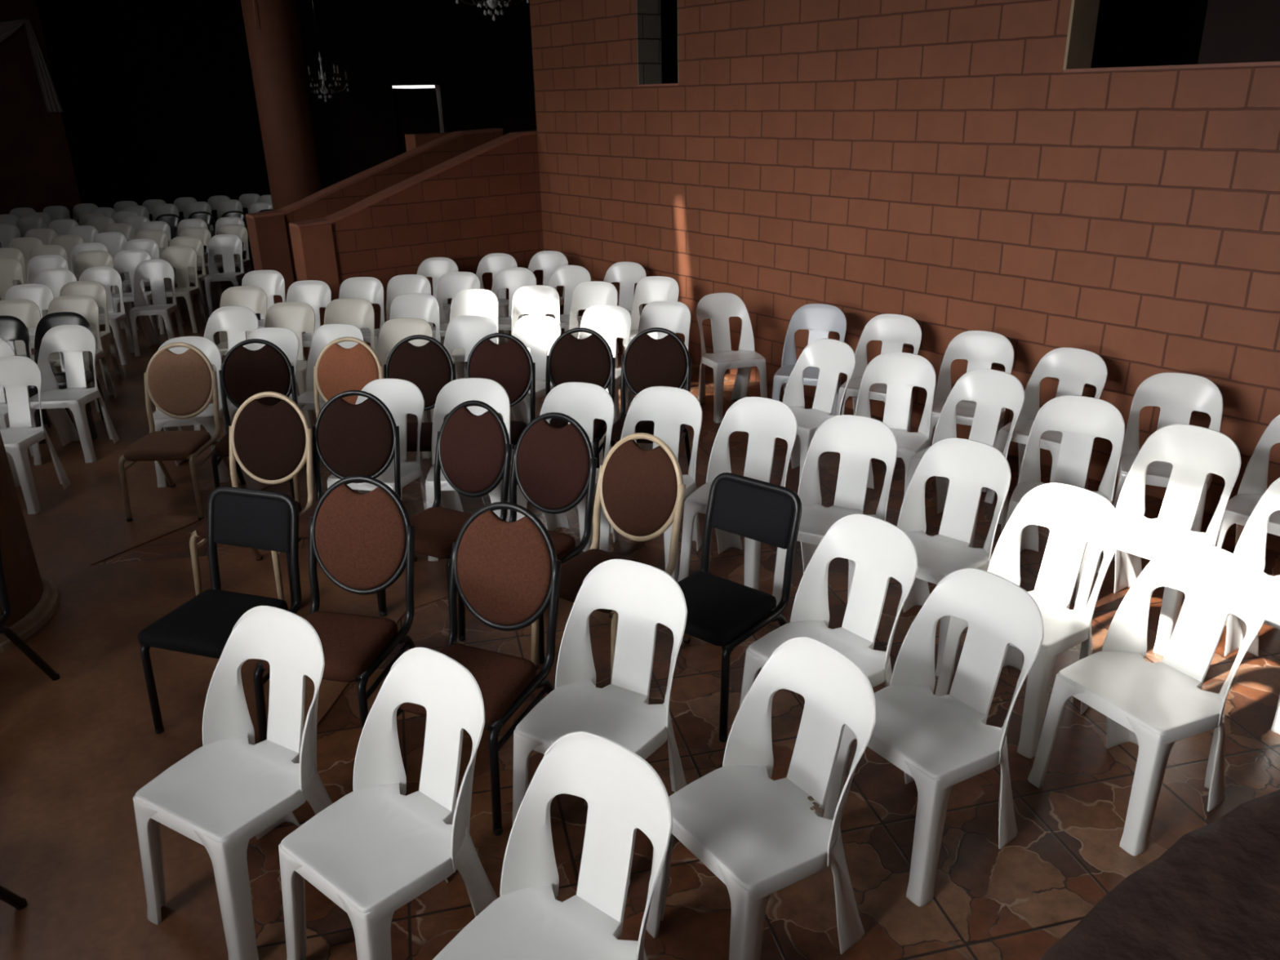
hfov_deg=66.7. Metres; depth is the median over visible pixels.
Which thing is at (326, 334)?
plastic chair
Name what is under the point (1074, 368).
plastic chair
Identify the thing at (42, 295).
plastic chair
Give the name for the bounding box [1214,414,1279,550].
plastic chair
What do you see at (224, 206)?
plastic chair
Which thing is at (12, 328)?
plastic chair
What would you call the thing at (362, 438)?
banquet chair
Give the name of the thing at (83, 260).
plastic chair
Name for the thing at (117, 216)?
plastic chair
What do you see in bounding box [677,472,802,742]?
padded chair
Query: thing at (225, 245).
plastic chair
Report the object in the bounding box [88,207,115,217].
plastic chair
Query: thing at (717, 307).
plastic chair
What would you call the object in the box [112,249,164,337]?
plastic chair
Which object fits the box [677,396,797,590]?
plastic chair
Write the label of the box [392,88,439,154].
door
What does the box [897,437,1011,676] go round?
plastic chair
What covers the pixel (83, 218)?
plastic chair
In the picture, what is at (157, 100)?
wall
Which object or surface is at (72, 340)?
plastic chair
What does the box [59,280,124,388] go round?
plastic chair
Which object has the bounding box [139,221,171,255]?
plastic chair
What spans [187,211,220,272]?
plastic chair
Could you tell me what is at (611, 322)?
plastic chair
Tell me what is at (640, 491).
banquet chair
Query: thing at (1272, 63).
trim
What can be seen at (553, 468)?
banquet chair
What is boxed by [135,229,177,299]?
plastic chair
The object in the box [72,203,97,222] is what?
plastic chair
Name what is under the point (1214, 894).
rug
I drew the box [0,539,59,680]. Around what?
padded chair
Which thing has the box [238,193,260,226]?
plastic chair
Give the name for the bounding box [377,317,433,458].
plastic chair
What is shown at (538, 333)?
plastic chair
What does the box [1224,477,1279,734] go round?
plastic chair
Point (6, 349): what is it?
plastic chair
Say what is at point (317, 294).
plastic chair
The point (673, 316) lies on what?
plastic chair
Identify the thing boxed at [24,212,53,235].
plastic chair
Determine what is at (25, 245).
plastic chair
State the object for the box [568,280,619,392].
plastic chair
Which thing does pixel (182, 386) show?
banquet chair
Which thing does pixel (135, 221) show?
plastic chair
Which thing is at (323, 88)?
crystal chandelier
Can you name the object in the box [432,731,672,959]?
plastic chair
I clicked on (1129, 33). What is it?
wall
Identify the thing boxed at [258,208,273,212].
plastic chair
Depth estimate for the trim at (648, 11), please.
7.83 m
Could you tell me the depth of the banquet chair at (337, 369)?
5.49 m
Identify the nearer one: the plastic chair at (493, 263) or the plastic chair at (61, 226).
the plastic chair at (493, 263)
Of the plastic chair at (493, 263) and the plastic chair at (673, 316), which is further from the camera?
the plastic chair at (493, 263)
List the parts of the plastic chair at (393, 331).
backrest, leg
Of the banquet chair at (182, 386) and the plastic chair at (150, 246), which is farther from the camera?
the plastic chair at (150, 246)
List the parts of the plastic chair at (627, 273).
backrest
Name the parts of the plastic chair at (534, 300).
backrest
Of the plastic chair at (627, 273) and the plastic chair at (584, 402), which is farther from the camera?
the plastic chair at (627, 273)
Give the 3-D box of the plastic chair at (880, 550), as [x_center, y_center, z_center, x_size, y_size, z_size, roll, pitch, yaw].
[0.614,0.555,3.180,0.476,0.797,0.403,-18,27,-36]
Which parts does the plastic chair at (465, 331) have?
leg, backrest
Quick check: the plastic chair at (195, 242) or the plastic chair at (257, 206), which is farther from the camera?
the plastic chair at (257, 206)
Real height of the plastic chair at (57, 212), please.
0.797 m
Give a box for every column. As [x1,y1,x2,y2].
[0,431,59,653]
[240,0,324,209]
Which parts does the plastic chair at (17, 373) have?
leg, seat, leg, backrest, leg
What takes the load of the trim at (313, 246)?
attached to the wall at (488, 202)
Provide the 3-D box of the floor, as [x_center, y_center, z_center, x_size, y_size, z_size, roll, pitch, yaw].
[-2.968,-1.608,10.222,15.100,0.206,28.300,-17,26,-34]
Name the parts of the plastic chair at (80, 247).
backrest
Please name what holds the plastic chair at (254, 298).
on the floor
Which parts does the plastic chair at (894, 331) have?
leg, leg, seat, leg, backrest, leg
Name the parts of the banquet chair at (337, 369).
leg, backrest, frame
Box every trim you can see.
[245,128,502,218]
[245,214,293,303]
[288,129,537,227]
[288,223,339,353]
[635,0,678,84]
[637,61,1279,86]
[1062,0,1099,70]
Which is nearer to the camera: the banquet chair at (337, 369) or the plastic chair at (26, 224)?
the banquet chair at (337, 369)
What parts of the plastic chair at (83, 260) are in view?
backrest, leg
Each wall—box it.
[0,0,81,245]
[35,0,271,218]
[279,131,502,282]
[297,0,355,188]
[325,134,543,346]
[334,0,536,173]
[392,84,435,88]
[528,0,1279,514]
[660,0,1208,84]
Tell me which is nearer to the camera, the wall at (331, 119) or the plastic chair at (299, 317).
the plastic chair at (299, 317)
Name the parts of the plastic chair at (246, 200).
backrest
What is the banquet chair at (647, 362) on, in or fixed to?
on the floor
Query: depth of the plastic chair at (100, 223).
12.62 m
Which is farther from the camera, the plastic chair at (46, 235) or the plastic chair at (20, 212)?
the plastic chair at (20, 212)
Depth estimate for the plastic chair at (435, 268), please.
8.70 m
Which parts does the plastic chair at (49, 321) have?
leg, seat, backrest, leg, leg, leg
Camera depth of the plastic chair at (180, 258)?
9.79 m
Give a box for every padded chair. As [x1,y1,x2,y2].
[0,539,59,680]
[0,884,27,910]
[137,486,302,733]
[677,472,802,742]
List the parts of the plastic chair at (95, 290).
backrest, seat, leg, leg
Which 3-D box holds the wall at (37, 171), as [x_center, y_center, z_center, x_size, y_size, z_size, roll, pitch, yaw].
[-10.923,-4.723,12.601,6.030,4.200,0.250,-17,26,-34]
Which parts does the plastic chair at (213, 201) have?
backrest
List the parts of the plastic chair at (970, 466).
leg, leg, seat, backrest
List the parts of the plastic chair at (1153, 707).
leg, leg, seat, leg, backrest, leg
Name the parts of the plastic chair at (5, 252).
backrest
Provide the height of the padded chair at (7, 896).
0.783 m
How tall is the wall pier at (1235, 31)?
4.200 m
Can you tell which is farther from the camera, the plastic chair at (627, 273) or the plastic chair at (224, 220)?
the plastic chair at (224, 220)
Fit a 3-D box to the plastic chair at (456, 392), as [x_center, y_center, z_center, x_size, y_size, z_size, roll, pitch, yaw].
[-0.839,-0.057,4.818,0.403,0.797,0.476,0,22,2]
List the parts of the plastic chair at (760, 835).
leg, leg, seat, backrest, leg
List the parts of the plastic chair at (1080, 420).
leg, leg, seat, backrest, leg, leg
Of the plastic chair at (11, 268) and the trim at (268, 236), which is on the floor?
the plastic chair at (11, 268)
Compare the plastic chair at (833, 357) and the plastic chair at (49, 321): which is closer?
the plastic chair at (833, 357)
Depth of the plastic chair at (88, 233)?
11.67 m
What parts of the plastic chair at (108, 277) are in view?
backrest, seat, leg, leg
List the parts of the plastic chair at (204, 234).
leg, backrest, seat, leg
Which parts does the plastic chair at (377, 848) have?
leg, leg, seat, backrest, leg, leg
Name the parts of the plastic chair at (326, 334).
leg, seat, backrest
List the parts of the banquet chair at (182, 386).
leg, leg, seat, frame, backrest, leg, leg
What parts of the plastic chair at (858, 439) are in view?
leg, leg, seat, backrest, leg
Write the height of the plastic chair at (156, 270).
0.797 m
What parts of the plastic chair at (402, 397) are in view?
leg, leg, seat, leg, backrest, leg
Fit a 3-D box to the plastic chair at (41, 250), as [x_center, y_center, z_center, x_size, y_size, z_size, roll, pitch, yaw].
[-6.055,-1.985,10.012,0.370,0.797,0.476,-8,22,-16]
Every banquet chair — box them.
[118,342,239,522]
[189,391,314,600]
[211,338,306,499]
[253,475,416,742]
[286,390,417,612]
[293,337,384,505]
[378,400,512,616]
[384,334,456,451]
[396,502,560,835]
[457,412,597,663]
[465,333,535,484]
[530,432,690,684]
[545,327,615,468]
[602,327,691,468]
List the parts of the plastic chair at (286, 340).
leg, seat, backrest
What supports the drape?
attached to the wall at (37, 171)
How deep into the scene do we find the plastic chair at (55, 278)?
8.60 m
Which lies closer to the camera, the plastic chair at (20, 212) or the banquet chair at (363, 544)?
the banquet chair at (363, 544)
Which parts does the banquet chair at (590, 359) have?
seat, frame, backrest, leg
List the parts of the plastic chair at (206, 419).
leg, leg, seat, backrest, leg, leg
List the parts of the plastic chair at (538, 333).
leg, leg, backrest, seat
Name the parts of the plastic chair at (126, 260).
leg, leg, seat, backrest, leg, leg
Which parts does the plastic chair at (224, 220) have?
backrest, seat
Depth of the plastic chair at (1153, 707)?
2.95 m
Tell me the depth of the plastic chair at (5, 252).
9.96 m
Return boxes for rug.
[1040,789,1279,959]
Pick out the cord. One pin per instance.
(253, 0)
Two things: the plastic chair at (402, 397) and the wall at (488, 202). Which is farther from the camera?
the wall at (488, 202)
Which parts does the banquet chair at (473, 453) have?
leg, seat, leg, frame, backrest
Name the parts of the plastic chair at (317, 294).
seat, backrest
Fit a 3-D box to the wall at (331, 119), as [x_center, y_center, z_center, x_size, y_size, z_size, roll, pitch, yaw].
[-6.380,-7.216,18.647,0.200,4.200,4.500,-17,26,-34]
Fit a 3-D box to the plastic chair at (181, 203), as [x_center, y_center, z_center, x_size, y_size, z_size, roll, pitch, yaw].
[-6.945,-3.905,14.929,0.370,0.797,0.476,-6,22,-12]
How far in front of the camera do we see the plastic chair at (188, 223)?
12.09 m
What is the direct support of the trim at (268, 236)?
attached to the wall at (344, 197)
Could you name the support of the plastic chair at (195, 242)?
on the floor
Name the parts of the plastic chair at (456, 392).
leg, leg, seat, backrest, leg, leg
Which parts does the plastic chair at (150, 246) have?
leg, seat, backrest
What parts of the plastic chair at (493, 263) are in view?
backrest, seat, leg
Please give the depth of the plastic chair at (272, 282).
8.24 m
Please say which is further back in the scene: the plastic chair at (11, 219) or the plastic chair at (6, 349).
the plastic chair at (11, 219)
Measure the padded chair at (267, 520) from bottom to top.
0.783 m
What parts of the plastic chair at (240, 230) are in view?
leg, leg, seat, backrest, leg, leg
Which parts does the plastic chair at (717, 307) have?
leg, leg, backrest, seat, leg, leg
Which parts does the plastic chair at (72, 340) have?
leg, leg, seat, backrest, leg, leg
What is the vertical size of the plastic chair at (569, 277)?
0.797 m
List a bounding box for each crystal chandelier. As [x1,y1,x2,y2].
[307,0,348,102]
[455,0,528,21]
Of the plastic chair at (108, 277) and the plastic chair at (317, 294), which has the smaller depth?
the plastic chair at (317, 294)
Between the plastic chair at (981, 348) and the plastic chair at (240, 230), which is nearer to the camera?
the plastic chair at (981, 348)
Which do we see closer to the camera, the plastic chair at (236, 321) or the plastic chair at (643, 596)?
the plastic chair at (643, 596)
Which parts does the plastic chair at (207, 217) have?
backrest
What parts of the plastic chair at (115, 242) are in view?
backrest, leg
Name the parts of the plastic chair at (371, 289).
backrest, seat, leg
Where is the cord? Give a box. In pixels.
[253,0,257,28]
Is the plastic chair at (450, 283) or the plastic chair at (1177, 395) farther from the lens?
the plastic chair at (450, 283)
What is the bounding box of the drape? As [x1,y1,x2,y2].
[0,17,63,112]
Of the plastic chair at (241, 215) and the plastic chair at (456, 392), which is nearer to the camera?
the plastic chair at (456, 392)
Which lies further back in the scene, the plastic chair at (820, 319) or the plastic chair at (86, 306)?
the plastic chair at (86, 306)
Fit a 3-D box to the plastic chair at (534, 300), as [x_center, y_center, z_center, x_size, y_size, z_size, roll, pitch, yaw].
[-0.771,-1.000,7.201,0.370,0.797,0.476,-1,22,1]
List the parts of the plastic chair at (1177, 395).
leg, seat, backrest, leg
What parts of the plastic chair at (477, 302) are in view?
leg, seat, leg, backrest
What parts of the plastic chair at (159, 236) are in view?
leg, backrest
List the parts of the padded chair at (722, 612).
seat, leg, frame, backrest, leg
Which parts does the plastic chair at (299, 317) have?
backrest, seat, leg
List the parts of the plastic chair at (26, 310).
backrest, seat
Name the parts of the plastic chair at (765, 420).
leg, seat, leg, backrest, leg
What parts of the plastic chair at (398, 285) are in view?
backrest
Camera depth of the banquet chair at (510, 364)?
5.50 m
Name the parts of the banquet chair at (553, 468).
leg, leg, frame, backrest, seat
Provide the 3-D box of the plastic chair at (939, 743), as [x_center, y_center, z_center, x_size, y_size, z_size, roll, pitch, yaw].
[0.847,0.697,2.806,0.476,0.797,0.403,-15,25,-31]
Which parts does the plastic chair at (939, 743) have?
leg, leg, seat, leg, backrest, leg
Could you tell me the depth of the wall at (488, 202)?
8.94 m
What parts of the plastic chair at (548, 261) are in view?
backrest, seat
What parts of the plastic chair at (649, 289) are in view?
leg, seat, backrest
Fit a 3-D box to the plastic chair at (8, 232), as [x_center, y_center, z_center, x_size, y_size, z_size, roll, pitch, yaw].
[-7.767,-2.707,11.943,0.370,0.797,0.476,-9,23,-19]
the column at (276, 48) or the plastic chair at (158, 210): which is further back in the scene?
the plastic chair at (158, 210)
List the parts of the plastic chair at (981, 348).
leg, seat, backrest, leg, leg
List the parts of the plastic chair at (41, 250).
backrest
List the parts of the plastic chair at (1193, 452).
leg, leg, seat, leg, backrest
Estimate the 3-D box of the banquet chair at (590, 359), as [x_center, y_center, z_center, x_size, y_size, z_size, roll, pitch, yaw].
[-0.380,-0.377,5.505,0.423,0.866,0.549,3,22,11]
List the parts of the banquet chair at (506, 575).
seat, frame, leg, backrest, leg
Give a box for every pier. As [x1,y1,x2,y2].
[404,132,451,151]
[1197,0,1279,64]
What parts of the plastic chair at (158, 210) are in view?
backrest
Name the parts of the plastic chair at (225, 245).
leg, leg, seat, backrest, leg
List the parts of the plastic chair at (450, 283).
leg, seat, leg, backrest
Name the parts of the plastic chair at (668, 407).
leg, backrest, leg, seat, leg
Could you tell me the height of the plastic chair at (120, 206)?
0.797 m
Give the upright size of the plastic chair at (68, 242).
0.797 m
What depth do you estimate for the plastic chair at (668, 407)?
4.68 m
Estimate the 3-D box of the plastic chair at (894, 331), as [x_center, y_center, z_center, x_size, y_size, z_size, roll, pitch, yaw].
[1.478,-0.589,6.026,0.403,0.797,0.476,12,25,31]
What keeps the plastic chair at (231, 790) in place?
on the floor
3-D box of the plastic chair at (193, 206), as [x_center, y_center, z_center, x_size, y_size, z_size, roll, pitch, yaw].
[-6.417,-3.625,14.188,0.370,0.797,0.476,-6,22,-11]
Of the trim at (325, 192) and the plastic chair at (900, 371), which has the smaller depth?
the plastic chair at (900, 371)
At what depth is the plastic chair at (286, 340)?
6.10 m
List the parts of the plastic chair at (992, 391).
leg, seat, leg, leg, backrest, leg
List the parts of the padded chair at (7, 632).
frame, leg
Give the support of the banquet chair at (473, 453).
on the floor
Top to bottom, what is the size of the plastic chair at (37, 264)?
0.797 m
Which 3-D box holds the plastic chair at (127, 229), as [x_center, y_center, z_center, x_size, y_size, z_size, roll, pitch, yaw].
[-6.269,-2.671,11.763,0.370,0.797,0.476,-7,22,-14]
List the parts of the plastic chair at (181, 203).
backrest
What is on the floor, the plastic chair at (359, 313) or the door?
the plastic chair at (359, 313)
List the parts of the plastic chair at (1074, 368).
leg, leg, seat, leg, backrest, leg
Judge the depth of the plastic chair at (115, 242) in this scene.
11.01 m
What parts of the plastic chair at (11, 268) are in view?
backrest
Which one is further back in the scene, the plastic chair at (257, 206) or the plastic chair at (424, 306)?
the plastic chair at (257, 206)
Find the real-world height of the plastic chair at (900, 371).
0.797 m
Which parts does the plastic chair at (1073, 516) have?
leg, leg, seat, leg, backrest, leg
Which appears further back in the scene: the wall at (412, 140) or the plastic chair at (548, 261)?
the wall at (412, 140)
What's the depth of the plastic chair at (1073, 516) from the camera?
3.41 m
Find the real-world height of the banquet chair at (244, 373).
0.866 m
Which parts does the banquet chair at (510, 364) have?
backrest, frame, seat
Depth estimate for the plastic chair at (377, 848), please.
2.44 m
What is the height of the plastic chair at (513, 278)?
0.797 m
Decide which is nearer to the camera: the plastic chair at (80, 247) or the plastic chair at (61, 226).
the plastic chair at (80, 247)
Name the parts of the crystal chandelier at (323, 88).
arm, chain, arm, stem, arm, arm, arm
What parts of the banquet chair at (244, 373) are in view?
leg, seat, leg, frame, backrest, leg, leg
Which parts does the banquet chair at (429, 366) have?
seat, backrest, frame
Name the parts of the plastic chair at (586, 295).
backrest, leg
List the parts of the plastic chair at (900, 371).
leg, backrest, leg, seat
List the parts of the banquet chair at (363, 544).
leg, seat, frame, backrest, leg, leg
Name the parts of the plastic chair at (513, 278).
leg, seat, backrest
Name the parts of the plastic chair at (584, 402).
leg, leg, seat, backrest, leg, leg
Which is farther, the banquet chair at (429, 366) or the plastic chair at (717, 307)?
the plastic chair at (717, 307)
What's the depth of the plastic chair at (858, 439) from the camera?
4.22 m
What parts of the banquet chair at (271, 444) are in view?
leg, seat, frame, leg, backrest, leg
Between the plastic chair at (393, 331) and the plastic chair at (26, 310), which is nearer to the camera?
the plastic chair at (393, 331)
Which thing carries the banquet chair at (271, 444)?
on the floor
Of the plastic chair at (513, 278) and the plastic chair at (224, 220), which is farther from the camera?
the plastic chair at (224, 220)
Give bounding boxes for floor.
[0,210,1279,959]
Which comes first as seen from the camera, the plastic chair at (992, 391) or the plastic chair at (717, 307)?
the plastic chair at (992, 391)
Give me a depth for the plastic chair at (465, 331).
6.33 m
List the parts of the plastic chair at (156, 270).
leg, leg, seat, backrest, leg, leg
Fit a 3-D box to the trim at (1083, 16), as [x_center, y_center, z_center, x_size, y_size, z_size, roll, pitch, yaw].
[2.320,-2.808,4.957,0.243,1.328,0.016,-17,26,-34]
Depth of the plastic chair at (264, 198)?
15.06 m
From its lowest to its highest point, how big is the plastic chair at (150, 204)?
0.797 m
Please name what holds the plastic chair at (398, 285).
on the floor
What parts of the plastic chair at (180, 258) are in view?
leg, leg, backrest, seat, leg, leg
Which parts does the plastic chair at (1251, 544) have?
leg, backrest, seat, leg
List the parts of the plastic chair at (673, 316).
leg, backrest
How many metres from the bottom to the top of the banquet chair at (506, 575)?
0.866 m
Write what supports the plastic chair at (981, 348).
on the floor
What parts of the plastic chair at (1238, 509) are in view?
leg, leg, seat, backrest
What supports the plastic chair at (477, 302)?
on the floor
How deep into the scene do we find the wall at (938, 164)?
5.93 m
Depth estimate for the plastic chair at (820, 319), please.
6.43 m
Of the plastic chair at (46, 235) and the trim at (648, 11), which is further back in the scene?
the plastic chair at (46, 235)
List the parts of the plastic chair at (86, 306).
leg, backrest, seat, leg, leg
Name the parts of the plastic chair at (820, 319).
leg, leg, seat, backrest, leg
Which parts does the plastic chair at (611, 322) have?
backrest, leg, seat, leg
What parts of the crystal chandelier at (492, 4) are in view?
arm, stem, arm, arm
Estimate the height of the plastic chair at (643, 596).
0.797 m
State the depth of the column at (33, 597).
4.16 m
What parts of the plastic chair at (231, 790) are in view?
leg, seat, leg, backrest, leg, leg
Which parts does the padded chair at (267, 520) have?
leg, seat, frame, backrest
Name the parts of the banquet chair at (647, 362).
leg, seat, frame, backrest, leg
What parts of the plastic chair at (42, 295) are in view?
backrest, seat, leg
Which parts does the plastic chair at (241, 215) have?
backrest, leg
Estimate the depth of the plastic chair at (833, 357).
5.53 m
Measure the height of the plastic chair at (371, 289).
0.797 m
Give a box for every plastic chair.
[0,213,22,248]
[0,223,21,248]
[0,247,28,330]
[0,257,29,335]
[0,298,49,415]
[0,315,52,427]
[0,338,42,457]
[0,355,71,514]
[4,283,57,373]
[8,207,35,237]
[8,236,44,284]
[17,216,47,237]
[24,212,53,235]
[24,228,57,244]
[27,254,68,284]
[27,311,111,444]
[29,244,69,311]
[29,324,119,465]
[33,267,77,316]
[42,205,70,228]
[47,294,117,412]
[48,218,79,235]
[50,234,84,271]
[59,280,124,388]
[66,225,98,242]
[71,242,112,291]
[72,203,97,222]
[74,250,124,338]
[79,213,106,226]
[79,266,134,364]
[86,216,115,233]
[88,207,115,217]
[93,231,133,308]
[103,222,135,251]
[112,210,139,222]
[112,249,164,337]
[113,200,137,212]
[121,215,150,241]
[122,205,149,219]
[122,238,164,319]
[128,258,186,356]
[133,605,332,959]
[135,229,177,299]
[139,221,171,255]
[142,199,166,215]
[152,204,179,236]
[152,336,229,487]
[155,213,181,248]
[157,245,208,334]
[168,235,214,315]
[173,196,205,249]
[177,218,208,262]
[179,226,215,302]
[185,201,213,237]
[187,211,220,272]
[193,306,258,431]
[204,234,244,315]
[207,195,230,230]
[213,217,248,272]
[215,223,252,289]
[217,199,242,219]
[217,285,267,360]
[221,210,254,270]
[227,327,303,425]
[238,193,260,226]
[241,270,285,328]
[248,202,272,213]
[257,195,271,204]
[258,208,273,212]
[264,302,315,428]
[278,647,497,959]
[285,280,331,360]
[297,324,364,419]
[324,297,376,353]
[326,378,426,510]
[338,276,384,354]
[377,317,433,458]
[386,274,433,360]
[390,293,440,342]
[417,257,458,323]
[425,377,516,560]
[430,315,501,452]
[432,271,480,345]
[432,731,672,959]
[448,288,498,378]
[475,253,517,342]
[491,266,536,344]
[511,284,559,355]
[511,315,561,425]
[512,559,687,885]
[516,382,618,551]
[528,250,568,332]
[545,265,591,331]
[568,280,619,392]
[577,305,631,441]
[599,386,702,582]
[603,262,646,353]
[622,275,679,355]
[627,300,690,410]
[645,636,875,959]
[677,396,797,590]
[696,292,767,422]
[739,513,917,808]
[771,303,846,415]
[772,414,897,610]
[782,338,855,481]
[822,568,1044,906]
[835,313,921,432]
[854,351,936,490]
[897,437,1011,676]
[902,368,1024,547]
[928,330,1013,492]
[934,482,1120,758]
[984,347,1107,503]
[1004,395,1124,604]
[1027,541,1269,856]
[1073,423,1241,656]
[1102,372,1222,551]
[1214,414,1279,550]
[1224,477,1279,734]
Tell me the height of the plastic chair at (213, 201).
0.797 m
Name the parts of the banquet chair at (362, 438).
leg, seat, frame, backrest, leg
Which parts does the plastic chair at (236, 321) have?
leg, backrest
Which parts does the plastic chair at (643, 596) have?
leg, seat, backrest, leg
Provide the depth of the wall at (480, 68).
17.41 m
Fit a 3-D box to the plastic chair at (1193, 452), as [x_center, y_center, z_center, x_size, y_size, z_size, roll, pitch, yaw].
[2.109,0.213,3.957,0.476,0.797,0.403,-18,27,-37]
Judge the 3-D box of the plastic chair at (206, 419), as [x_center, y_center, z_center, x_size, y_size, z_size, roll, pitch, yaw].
[-2.704,-0.420,5.848,0.403,0.797,0.476,-5,22,-9]
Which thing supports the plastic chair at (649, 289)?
on the floor
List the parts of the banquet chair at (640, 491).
leg, seat, leg, frame, backrest, leg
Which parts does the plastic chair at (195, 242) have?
leg, seat, backrest, leg, leg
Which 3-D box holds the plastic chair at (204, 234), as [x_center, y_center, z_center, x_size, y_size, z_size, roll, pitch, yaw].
[-5.095,-2.469,11.180,0.370,0.797,0.476,-5,22,-9]
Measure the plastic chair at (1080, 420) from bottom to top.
0.797 m
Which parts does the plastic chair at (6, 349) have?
seat, leg, backrest, leg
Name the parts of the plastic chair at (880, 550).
leg, seat, backrest, leg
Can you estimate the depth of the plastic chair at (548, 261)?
8.93 m
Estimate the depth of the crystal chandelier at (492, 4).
10.26 m
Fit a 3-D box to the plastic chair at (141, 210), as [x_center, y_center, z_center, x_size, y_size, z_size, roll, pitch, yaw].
[-7.137,-3.464,13.822,0.370,0.797,0.476,-7,22,-14]
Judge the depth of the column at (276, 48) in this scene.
10.86 m
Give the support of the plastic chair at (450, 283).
on the floor
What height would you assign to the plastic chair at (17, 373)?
0.797 m
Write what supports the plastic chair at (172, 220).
on the floor
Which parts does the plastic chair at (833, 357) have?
leg, leg, seat, backrest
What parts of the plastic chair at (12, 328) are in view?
backrest, leg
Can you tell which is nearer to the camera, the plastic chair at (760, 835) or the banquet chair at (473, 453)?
the plastic chair at (760, 835)

